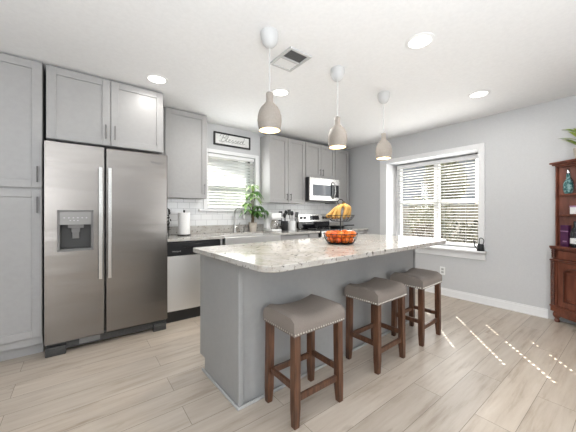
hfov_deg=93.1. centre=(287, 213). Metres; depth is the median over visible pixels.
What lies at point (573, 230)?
wine bottle
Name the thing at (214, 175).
window blind
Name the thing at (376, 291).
bar stool
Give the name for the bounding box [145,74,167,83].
recessed light
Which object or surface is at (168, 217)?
rack
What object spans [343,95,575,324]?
wall
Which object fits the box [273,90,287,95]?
diffuser
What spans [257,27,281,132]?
pendant lamp
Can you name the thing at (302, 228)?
cooktop
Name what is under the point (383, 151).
pendant lamp
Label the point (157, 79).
diffuser
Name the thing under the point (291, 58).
ceiling vent
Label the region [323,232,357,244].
basket
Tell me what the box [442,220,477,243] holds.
bush
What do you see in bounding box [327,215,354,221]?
basket
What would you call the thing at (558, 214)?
shelf
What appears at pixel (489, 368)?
floor
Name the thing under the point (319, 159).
upper cabinet
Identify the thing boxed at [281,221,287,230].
utensil crock
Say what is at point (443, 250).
window
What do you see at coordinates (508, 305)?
baseboard
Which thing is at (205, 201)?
window
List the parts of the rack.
frame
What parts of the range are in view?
control panel, rail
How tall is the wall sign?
0.185 m
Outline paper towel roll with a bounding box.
[177,210,190,235]
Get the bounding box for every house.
[403,159,475,205]
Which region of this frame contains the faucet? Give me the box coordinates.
[233,207,244,231]
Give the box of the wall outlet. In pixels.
[440,266,444,274]
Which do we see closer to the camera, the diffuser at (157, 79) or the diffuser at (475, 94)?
the diffuser at (157, 79)
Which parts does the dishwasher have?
door, control panel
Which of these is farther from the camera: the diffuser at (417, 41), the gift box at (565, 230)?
the gift box at (565, 230)
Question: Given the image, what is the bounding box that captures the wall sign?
[213,131,249,149]
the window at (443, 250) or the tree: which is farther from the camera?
the tree
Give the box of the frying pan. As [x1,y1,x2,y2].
[329,224,353,228]
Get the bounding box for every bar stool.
[263,294,344,429]
[344,277,406,374]
[390,268,441,346]
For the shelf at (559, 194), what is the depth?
2.91 m
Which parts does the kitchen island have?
panel, corner trim, shoe molding, panel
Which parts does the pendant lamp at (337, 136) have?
lamp shade, cord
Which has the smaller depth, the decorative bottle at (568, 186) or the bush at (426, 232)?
the decorative bottle at (568, 186)
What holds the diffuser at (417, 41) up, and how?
attached to the recessed light at (418, 41)
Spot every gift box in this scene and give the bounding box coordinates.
[560,225,570,246]
[569,206,575,213]
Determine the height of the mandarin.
0.055 m
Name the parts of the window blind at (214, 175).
rail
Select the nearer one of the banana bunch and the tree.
the banana bunch
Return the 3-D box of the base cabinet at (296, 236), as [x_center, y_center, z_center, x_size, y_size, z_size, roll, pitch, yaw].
[-0.067,0.743,4.187,0.540,0.875,0.624,0,0,-37]
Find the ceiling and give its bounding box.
[0,0,575,149]
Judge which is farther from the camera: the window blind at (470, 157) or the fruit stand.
the window blind at (470, 157)
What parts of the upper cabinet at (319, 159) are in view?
door, door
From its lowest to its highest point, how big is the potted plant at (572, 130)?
0.405 m
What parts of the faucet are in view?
spout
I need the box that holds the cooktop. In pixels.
[301,227,351,230]
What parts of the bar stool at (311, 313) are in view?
leg, leg, seat, nailhead trim, leg, leg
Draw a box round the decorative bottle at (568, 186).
[563,168,573,193]
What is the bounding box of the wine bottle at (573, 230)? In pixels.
[570,221,575,247]
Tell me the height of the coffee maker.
0.280 m
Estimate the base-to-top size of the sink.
0.258 m
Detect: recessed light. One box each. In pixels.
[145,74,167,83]
[271,88,289,96]
[405,32,434,49]
[468,90,489,97]
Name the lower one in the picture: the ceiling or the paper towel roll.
the paper towel roll
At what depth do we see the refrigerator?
2.43 m
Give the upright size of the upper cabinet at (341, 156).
1.015 m
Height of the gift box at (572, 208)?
0.088 m
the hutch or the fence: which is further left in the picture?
the fence
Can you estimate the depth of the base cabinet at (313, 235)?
4.20 m
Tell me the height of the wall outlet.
0.115 m
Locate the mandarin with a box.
[342,237,348,242]
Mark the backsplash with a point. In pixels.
(197, 218)
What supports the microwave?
attached to the upper cabinet at (319, 159)
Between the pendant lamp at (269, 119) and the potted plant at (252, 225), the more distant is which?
the potted plant at (252, 225)
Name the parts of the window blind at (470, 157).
rail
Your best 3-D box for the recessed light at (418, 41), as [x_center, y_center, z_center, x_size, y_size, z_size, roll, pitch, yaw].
[0.963,-1.258,1.995,0.196,0.013,0.196,0,0,-37]
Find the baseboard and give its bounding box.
[415,286,547,318]
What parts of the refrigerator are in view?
door, control panel, handle, handle, door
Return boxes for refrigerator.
[44,140,166,357]
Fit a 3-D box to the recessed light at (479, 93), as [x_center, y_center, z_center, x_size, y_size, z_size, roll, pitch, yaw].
[2.014,-1.258,2.879,0.196,0.013,0.196,0,0,-37]
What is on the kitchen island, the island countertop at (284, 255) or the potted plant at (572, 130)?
the island countertop at (284, 255)
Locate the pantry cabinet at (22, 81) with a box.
[0,53,46,361]
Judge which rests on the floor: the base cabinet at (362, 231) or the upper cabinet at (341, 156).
the base cabinet at (362, 231)
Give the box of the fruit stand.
[323,199,357,244]
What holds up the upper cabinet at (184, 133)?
attached to the wall at (254, 137)
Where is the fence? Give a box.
[403,203,477,241]
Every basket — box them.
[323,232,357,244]
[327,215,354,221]
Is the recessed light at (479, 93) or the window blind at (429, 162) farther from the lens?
the window blind at (429, 162)
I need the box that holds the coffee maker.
[264,213,282,231]
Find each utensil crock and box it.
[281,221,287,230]
[288,221,295,229]
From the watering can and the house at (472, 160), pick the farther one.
the house at (472, 160)
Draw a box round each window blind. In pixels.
[208,153,253,208]
[397,161,435,237]
[434,154,477,246]
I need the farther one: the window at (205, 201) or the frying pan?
the frying pan
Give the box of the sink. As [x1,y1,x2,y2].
[221,233,280,244]
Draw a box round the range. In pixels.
[297,214,351,237]
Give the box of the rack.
[167,208,170,236]
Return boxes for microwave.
[305,177,338,202]
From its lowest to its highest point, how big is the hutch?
1.734 m
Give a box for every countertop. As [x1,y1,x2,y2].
[167,222,367,241]
[193,234,445,272]
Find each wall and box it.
[207,123,264,211]
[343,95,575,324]
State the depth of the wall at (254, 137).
4.07 m
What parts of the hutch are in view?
molding, cornice, drawer, door, panel, bead molding, raised panel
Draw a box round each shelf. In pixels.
[558,193,575,195]
[558,214,575,215]
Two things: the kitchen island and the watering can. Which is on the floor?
the kitchen island
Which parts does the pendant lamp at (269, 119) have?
lamp shade, cord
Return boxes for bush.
[405,195,456,239]
[411,222,442,237]
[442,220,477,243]
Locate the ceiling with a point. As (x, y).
(212, 55)
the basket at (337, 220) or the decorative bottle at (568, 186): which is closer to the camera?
the basket at (337, 220)
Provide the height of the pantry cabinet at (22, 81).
2.435 m
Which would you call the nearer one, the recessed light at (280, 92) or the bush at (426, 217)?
the recessed light at (280, 92)
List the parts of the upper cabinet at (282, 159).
door, door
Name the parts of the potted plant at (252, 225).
pot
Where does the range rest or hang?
on the floor
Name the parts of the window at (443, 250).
frame, meeting rail, sill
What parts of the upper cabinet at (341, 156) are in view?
door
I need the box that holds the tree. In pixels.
[423,161,470,204]
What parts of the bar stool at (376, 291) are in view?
leg, leg, seat, nailhead trim, leg, leg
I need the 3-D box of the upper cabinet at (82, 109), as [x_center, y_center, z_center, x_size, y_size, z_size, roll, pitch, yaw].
[-1.840,-0.940,2.793,0.914,0.620,0.684,0,0,-37]
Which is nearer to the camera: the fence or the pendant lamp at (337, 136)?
the pendant lamp at (337, 136)
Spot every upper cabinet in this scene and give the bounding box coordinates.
[46,65,162,153]
[162,107,206,198]
[260,134,304,203]
[305,142,334,179]
[325,149,348,203]
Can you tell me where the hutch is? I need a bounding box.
[549,158,575,321]
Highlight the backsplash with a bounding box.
[167,198,342,228]
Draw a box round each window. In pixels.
[198,148,258,210]
[380,143,487,260]
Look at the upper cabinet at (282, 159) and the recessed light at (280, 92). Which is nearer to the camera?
the recessed light at (280, 92)
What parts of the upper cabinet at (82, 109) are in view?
door, door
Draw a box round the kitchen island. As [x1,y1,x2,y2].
[200,249,414,410]
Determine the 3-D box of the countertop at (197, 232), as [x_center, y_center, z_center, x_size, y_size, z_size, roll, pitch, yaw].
[-0.095,0.235,4.166,3.465,0.135,0.605,0,0,-37]
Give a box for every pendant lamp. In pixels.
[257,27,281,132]
[328,65,346,148]
[375,91,391,159]
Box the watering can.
[473,238,484,250]
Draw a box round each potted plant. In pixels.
[239,185,268,231]
[560,128,575,157]
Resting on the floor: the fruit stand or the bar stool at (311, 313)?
the bar stool at (311, 313)
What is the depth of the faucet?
3.91 m
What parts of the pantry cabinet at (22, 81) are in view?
door, door, handle, handle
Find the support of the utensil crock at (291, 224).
on the countertop at (197, 232)
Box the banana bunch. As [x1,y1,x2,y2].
[326,201,350,218]
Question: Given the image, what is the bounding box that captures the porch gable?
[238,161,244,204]
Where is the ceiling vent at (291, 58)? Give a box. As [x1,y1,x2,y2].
[270,46,311,71]
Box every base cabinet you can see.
[281,234,308,240]
[309,233,317,237]
[355,230,366,233]
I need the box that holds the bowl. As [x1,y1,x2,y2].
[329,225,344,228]
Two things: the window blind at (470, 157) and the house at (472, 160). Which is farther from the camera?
the house at (472, 160)
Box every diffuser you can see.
[148,76,165,82]
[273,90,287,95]
[409,35,430,47]
[470,92,487,97]
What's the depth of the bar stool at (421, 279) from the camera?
2.61 m
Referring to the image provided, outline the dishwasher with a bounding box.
[165,239,221,323]
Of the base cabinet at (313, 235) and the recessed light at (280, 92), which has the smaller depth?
the recessed light at (280, 92)
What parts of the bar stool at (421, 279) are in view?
leg, leg, seat, leg, nailhead trim, leg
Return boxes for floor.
[0,289,575,431]
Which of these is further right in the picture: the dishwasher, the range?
the range
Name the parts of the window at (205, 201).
sill, frame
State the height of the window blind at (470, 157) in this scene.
1.306 m

